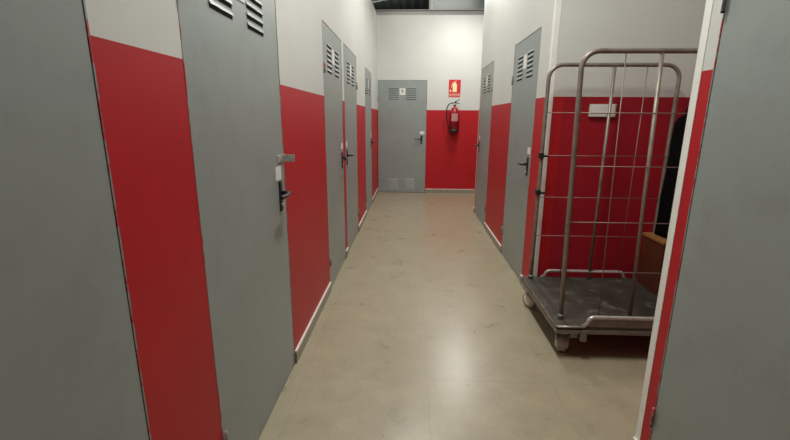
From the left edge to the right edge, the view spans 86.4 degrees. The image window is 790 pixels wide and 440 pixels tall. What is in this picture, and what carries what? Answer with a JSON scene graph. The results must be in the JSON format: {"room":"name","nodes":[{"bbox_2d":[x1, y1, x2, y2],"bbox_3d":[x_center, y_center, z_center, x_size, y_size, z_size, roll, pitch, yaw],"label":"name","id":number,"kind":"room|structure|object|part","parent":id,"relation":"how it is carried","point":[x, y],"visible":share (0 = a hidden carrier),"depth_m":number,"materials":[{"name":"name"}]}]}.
{"room":"self-storage corridor","nodes":[
{"label":"self-storage corridor","id":0,"kind":"room"},
{"bbox_2d":[85,0,376,439],"bbox_3d":[-0.591,-0.836,2.629,0.110,3.115,10.650,1,14,2],"label":"wall","id":1,"kind":"structure","parent":0,"point":[137,49],"depth_m":1.18,"materials":[{"name":"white paint"}]},
{"bbox_2d":[0,0,151,439],"bbox_3d":[-0.638,0.222,0.527,0.137,2.040,0.889,1,14,2],"label":"door","id":2,"kind":"structure","parent":1,"relation":"in","point":[70,369],"depth_m":0.77,"materials":[{"name":"grey metal"}]},
{"bbox_3d":[-0.669,0.221,0.528,0.076,2.040,0.889,1,14,2],"label":"frame","id":3,"kind":"part","parent":2,"relation":"part of","materials":[{"name":"grey metal"}]},
{"bbox_2d":[177,0,294,439],"bbox_3d":[-0.588,-0.068,1.732,0.137,2.040,0.890,1,14,2],"label":"door","id":4,"kind":"structure","parent":1,"relation":"in","point":[230,47],"depth_m":1.61,"materials":[{"name":"grey metal"}]},
{"bbox_3d":[-0.564,-0.118,2.083,0.009,0.150,0.037,1,14,2],"label":"handle plate","id":5,"kind":"part","parent":4,"relation":"part of","materials":[{"name":"black plastic"}]},
{"bbox_3d":[-0.535,-0.121,2.021,0.054,0.022,0.136,1,14,2],"label":"handle lever","id":6,"kind":"part","parent":4,"relation":"part of","materials":[{"name":"black plastic"}]},
{"bbox_2d":[322,20,347,284],"bbox_3d":[-0.511,-0.513,3.586,0.137,2.040,0.815,1,14,2],"label":"door","id":7,"kind":"structure","parent":1,"relation":"in","point":[332,64],"depth_m":3.52,"materials":[{"name":"grey metal"}]},
{"bbox_3d":[-0.498,-1.313,3.393,0.003,0.115,0.104,1,14,2],"label":"number plate","id":8,"kind":"part","parent":7,"relation":"part of","materials":[{"name":"white plastic"}]},
{"bbox_2d":[295,188,377,362],"bbox_3d":[-0.542,0.657,2.913,0.012,0.078,10.510,1,14,2],"label":"baseboard","id":9,"kind":"structure","parent":1,"relation":"attached to","point":[299,350],"depth_m":2.88,"materials":[{"name":"stone"}]},
{"bbox_2d":[343,43,358,249],"bbox_3d":[-0.471,-0.743,4.540,0.137,2.040,0.890,1,14,2],"label":"door","id":10,"kind":"structure","parent":1,"relation":"in","point":[350,94],"depth_m":4.47,"materials":[{"name":"grey metal"}]},
{"bbox_2d":[365,67,374,211],"bbox_3d":[-0.398,-1.160,6.279,0.137,2.040,0.870,1,14,2],"label":"door","id":11,"kind":"structure","parent":1,"relation":"in","point":[368,131],"depth_m":6.24,"materials":[{"name":"grey metal"}]},
{"bbox_2d":[373,0,428,9],"bbox_3d":[0.709,-3.614,3.991,9.000,0.035,15.500,1,14,2],"label":"ceiling","id":12,"kind":"structure","parent":0,"point":[386,4],"depth_m":9.83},
{"bbox_2d":[377,15,483,188],"bbox_3d":[1.650,-2.031,7.658,3.948,3.115,0.110,1,14,2],"label":"wall","id":13,"kind":"structure","parent":0,"point":[436,49],"depth_m":7.50,"materials":[{"name":"white paint"}]},
{"bbox_2d":[378,80,426,191],"bbox_3d":[0.130,-1.521,7.794,0.890,2.040,0.137,1,14,2],"label":"door","id":14,"kind":"structure","parent":13,"relation":"in","point":[402,104],"depth_m":7.77,"materials":[{"name":"grey metal"}]},
{"bbox_3d":[0.135,-2.319,7.595,0.104,0.115,0.003,1,14,2],"label":"number plate","id":15,"kind":"part","parent":14,"relation":"part of","materials":[{"name":"white plastic"}]},
{"bbox_2d":[425,189,474,192],"bbox_3d":[1.636,-0.541,7.953,3.945,0.078,0.012,1,14,2],"label":"baseboard","id":16,"kind":"structure","parent":13,"relation":"attached to","point":[426,190],"depth_m":7.97,"materials":[{"name":"stone"}]},
{"bbox_2d":[446,99,459,132],"bbox_3d":[1.052,-1.865,7.539,0.212,0.580,0.192,-11,18,-39],"label":"fire extinguisher","id":17,"kind":"object","parent":13,"relation":"attached to","point":[453,125],"visible":1,"depth_m":7.49,"materials":[{"name":"red metal"}]},
{"bbox_2d":[448,80,460,96],"bbox_3d":[1.070,-2.360,7.543,0.212,0.300,0.004,1,14,2],"label":"fire extinguisher sign","id":18,"kind":"object","parent":13,"relation":"attached to","point":[454,85],"visible":1,"depth_m":7.54,"materials":[{"name":"red plastic"}]},
{"bbox_2d":[258,192,650,439],"bbox_3d":[0.683,0.273,4.926,9.000,0.100,15.500,1,14,2],"label":"floor","id":19,"kind":"structure","parent":0,"point":[425,330],"depth_m":2.49,"materials":[{"name":"stone"}]},
{"bbox_2d":[521,48,697,351],"bbox_3d":[1.450,-0.115,2.635,1.006,1.734,0.822,1,14,2],"label":"roll cage","id":20,"kind":"object","parent":19,"relation":"on","point":[572,306],"visible":0.7,"depth_m":2.66,"materials":[{"name":"metal"}]},
{"bbox_3d":[1.425,0.412,3.171,0.654,0.078,0.023,1,14,2],"label":"rail","id":21,"kind":"part","parent":20,"relation":"part of","materials":[{"name":"metal"}]},
{"bbox_3d":[1.446,0.579,2.802,1.005,0.068,0.822,1,14,2],"label":"frame","id":22,"kind":"part","parent":20,"relation":"part of","materials":[{"name":"grey metal"}]},
{"bbox_3d":[1.453,-0.285,2.969,0.887,1.558,0.026,1,14,2],"label":"frame","id":23,"kind":"part","parent":20,"relation":"part of","materials":[{"name":"silver metal"}]},
{"bbox_3d":[1.426,0.592,2.406,0.711,0.083,0.023,1,14,2],"label":"rail","id":24,"kind":"part","parent":20,"relation":"part of","materials":[{"name":"metal"}]},
{"bbox_3d":[1.426,0.605,2.409,0.625,0.062,0.008,1,14,2],"label":"rail plate","id":25,"kind":"part","parent":20,"relation":"part of","materials":[{"name":"silver metal"}]},
{"bbox_3d":[1.389,-0.130,2.340,0.864,1.551,0.036,1,14,2],"label":"frame","id":26,"kind":"part","parent":20,"relation":"part of","materials":[{"name":"silver metal"}]},
{"bbox_2d":[637,232,666,294],"bbox_3d":[1.864,0.302,2.937,0.184,0.377,0.263,1,14,2],"label":"wooden box","id":27,"kind":"object","parent":20,"relation":"on","point":[653,245],"visible":0.49,"depth_m":2.92,"materials":[{"name":"brown wood"}]},
{"bbox_3d":[1.865,0.129,2.895,0.184,0.020,0.263,1,14,2],"label":"lid","id":28,"kind":"part","parent":27,"relation":"part of","materials":[{"name":"brown wood"}]},
{"bbox_2d":[654,108,687,238],"bbox_3d":[1.904,-0.313,2.822,0.138,0.873,0.187,1,14,2],"label":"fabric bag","id":29,"kind":"object","parent":27,"relation":"on","point":[669,184],"visible":0.38,"depth_m":2.81,"materials":[{"name":"black fabric"}]},
{"bbox_3d":[0.662,-2.528,7.954,0.050,3.930,0.050,1,14,2],"label":"post","id":30,"kind":"object","parent":19,"relation":"on","visible":0},
{"bbox_2d":[375,9,483,14],"bbox_3d":[1.196,-3.713,7.550,8.100,0.100,0.100,1,14,2],"label":"roof beam","id":31,"kind":"structure","parent":30,"relation":"attached to","point":[425,11],"depth_m":7.55,"materials":[{"name":"grey metal"}]},
{"bbox_2d":[429,0,484,8],"bbox_3d":[3.031,-2.727,8.842,4.700,3.930,0.100,1,14,2],"label":"wall","id":32,"kind":"structure","parent":0,"point":[438,4],"depth_m":8.48,"materials":[{"name":"white paint"}]},
{"bbox_2d":[475,0,572,276],"bbox_3d":[1.198,-1.271,4.482,0.110,3.115,3.140,1,14,2],"label":"wall","id":33,"kind":"structure","parent":0,"point":[507,23],"depth_m":3.60,"materials":[{"name":"white paint"}]},
{"bbox_2d":[474,4,484,206],"bbox_3d":[1.224,-1.634,5.996,0.039,3.115,0.032,1,14,2],"label":"trim","id":34,"kind":"structure","parent":33,"relation":"attached to","point":[484,4],"depth_m":5.99,"materials":[{"name":"white paint"}]},
{"bbox_2d":[475,61,493,225],"bbox_3d":[1.189,-0.993,5.625,0.137,2.040,0.890,1,14,2],"label":"door","id":35,"kind":"structure","parent":33,"relation":"in","point":[488,71],"depth_m":5.58,"materials":[{"name":"grey metal"}]},
{"bbox_2d":[473,207,526,291],"bbox_3d":[1.127,0.205,4.838,0.012,0.078,3.137,1,14,2],"label":"baseboard","id":36,"kind":"structure","parent":33,"relation":"attached to","point":[489,232],"depth_m":4.74,"materials":[{"name":"stone"}]},
{"bbox_2d":[501,26,541,279],"bbox_3d":[1.111,-0.549,3.779,0.137,2.040,0.830,1,14,2],"label":"door","id":37,"kind":"structure","parent":33,"relation":"in","point":[527,51],"depth_m":3.71,"materials":[{"name":"grey metal"}]},
{"bbox_3d":[1.109,-1.349,3.587,0.003,0.115,0.104,1,14,2],"label":"number plate","id":38,"kind":"part","parent":37,"relation":"part of","materials":[{"name":"white plastic"}]},
{"bbox_3d":[1.088,-0.440,3.467,0.009,0.150,0.037,1,14,2],"label":"handle plate","id":39,"kind":"part","parent":37,"relation":"part of","materials":[{"name":"black plastic"}]},
{"bbox_2d":[533,0,561,275],"bbox_3d":[1.098,-0.909,2.975,0.039,3.115,0.038,1,14,2],"label":"trim","id":40,"kind":"structure","parent":33,"relation":"attached to","point":[557,3],"depth_m":2.99,"materials":[{"name":"paint"}]},
{"bbox_2d":[546,0,705,277],"bbox_3d":[2.035,-0.903,2.976,1.688,3.115,0.110,1,14,2],"label":"wall","id":41,"kind":"structure","parent":0,"point":[595,24],"depth_m":2.99,"materials":[{"name":"white paint"}]},
{"bbox_2d":[588,104,615,116],"bbox_3d":[1.461,-0.771,2.962,0.180,0.087,0.026,1,14,2],"label":"junction box","id":42,"kind":"object","parent":41,"relation":"attached to","point":[593,107],"visible":0.77,"depth_m":2.95,"materials":[{"name":"white plastic"}]},
{"bbox_2d":[640,0,722,439],"bbox_3d":[0.986,-0.050,-0.599,0.110,3.115,4.140,1,14,2],"label":"wall","id":43,"kind":"structure","parent":0,"point":[716,17],"depth_m":1.47,"materials":[{"name":"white paint"}]},
{"bbox_2d":[635,0,713,439],"bbox_3d":[1.032,-0.530,1.397,0.039,3.115,0.038,1,14,2],"label":"trim","id":44,"kind":"structure","parent":43,"relation":"attached to","point":[709,3],"depth_m":1.51,"materials":[{"name":"paint"}]},
{"bbox_2d":[649,0,789,439],"bbox_3d":[0.997,0.111,1.030,0.137,2.040,0.870,1,14,2],"label":"door","id":45,"kind":"structure","parent":43,"relation":"in","point":[725,373],"depth_m":1.22,"materials":[{"name":"grey metal"}]},
{"bbox_3d":[1.027,0.112,1.029,0.076,2.040,0.870,1,14,2],"label":"frame","id":46,"kind":"part","parent":45,"relation":"part of","materials":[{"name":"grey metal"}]}
]}

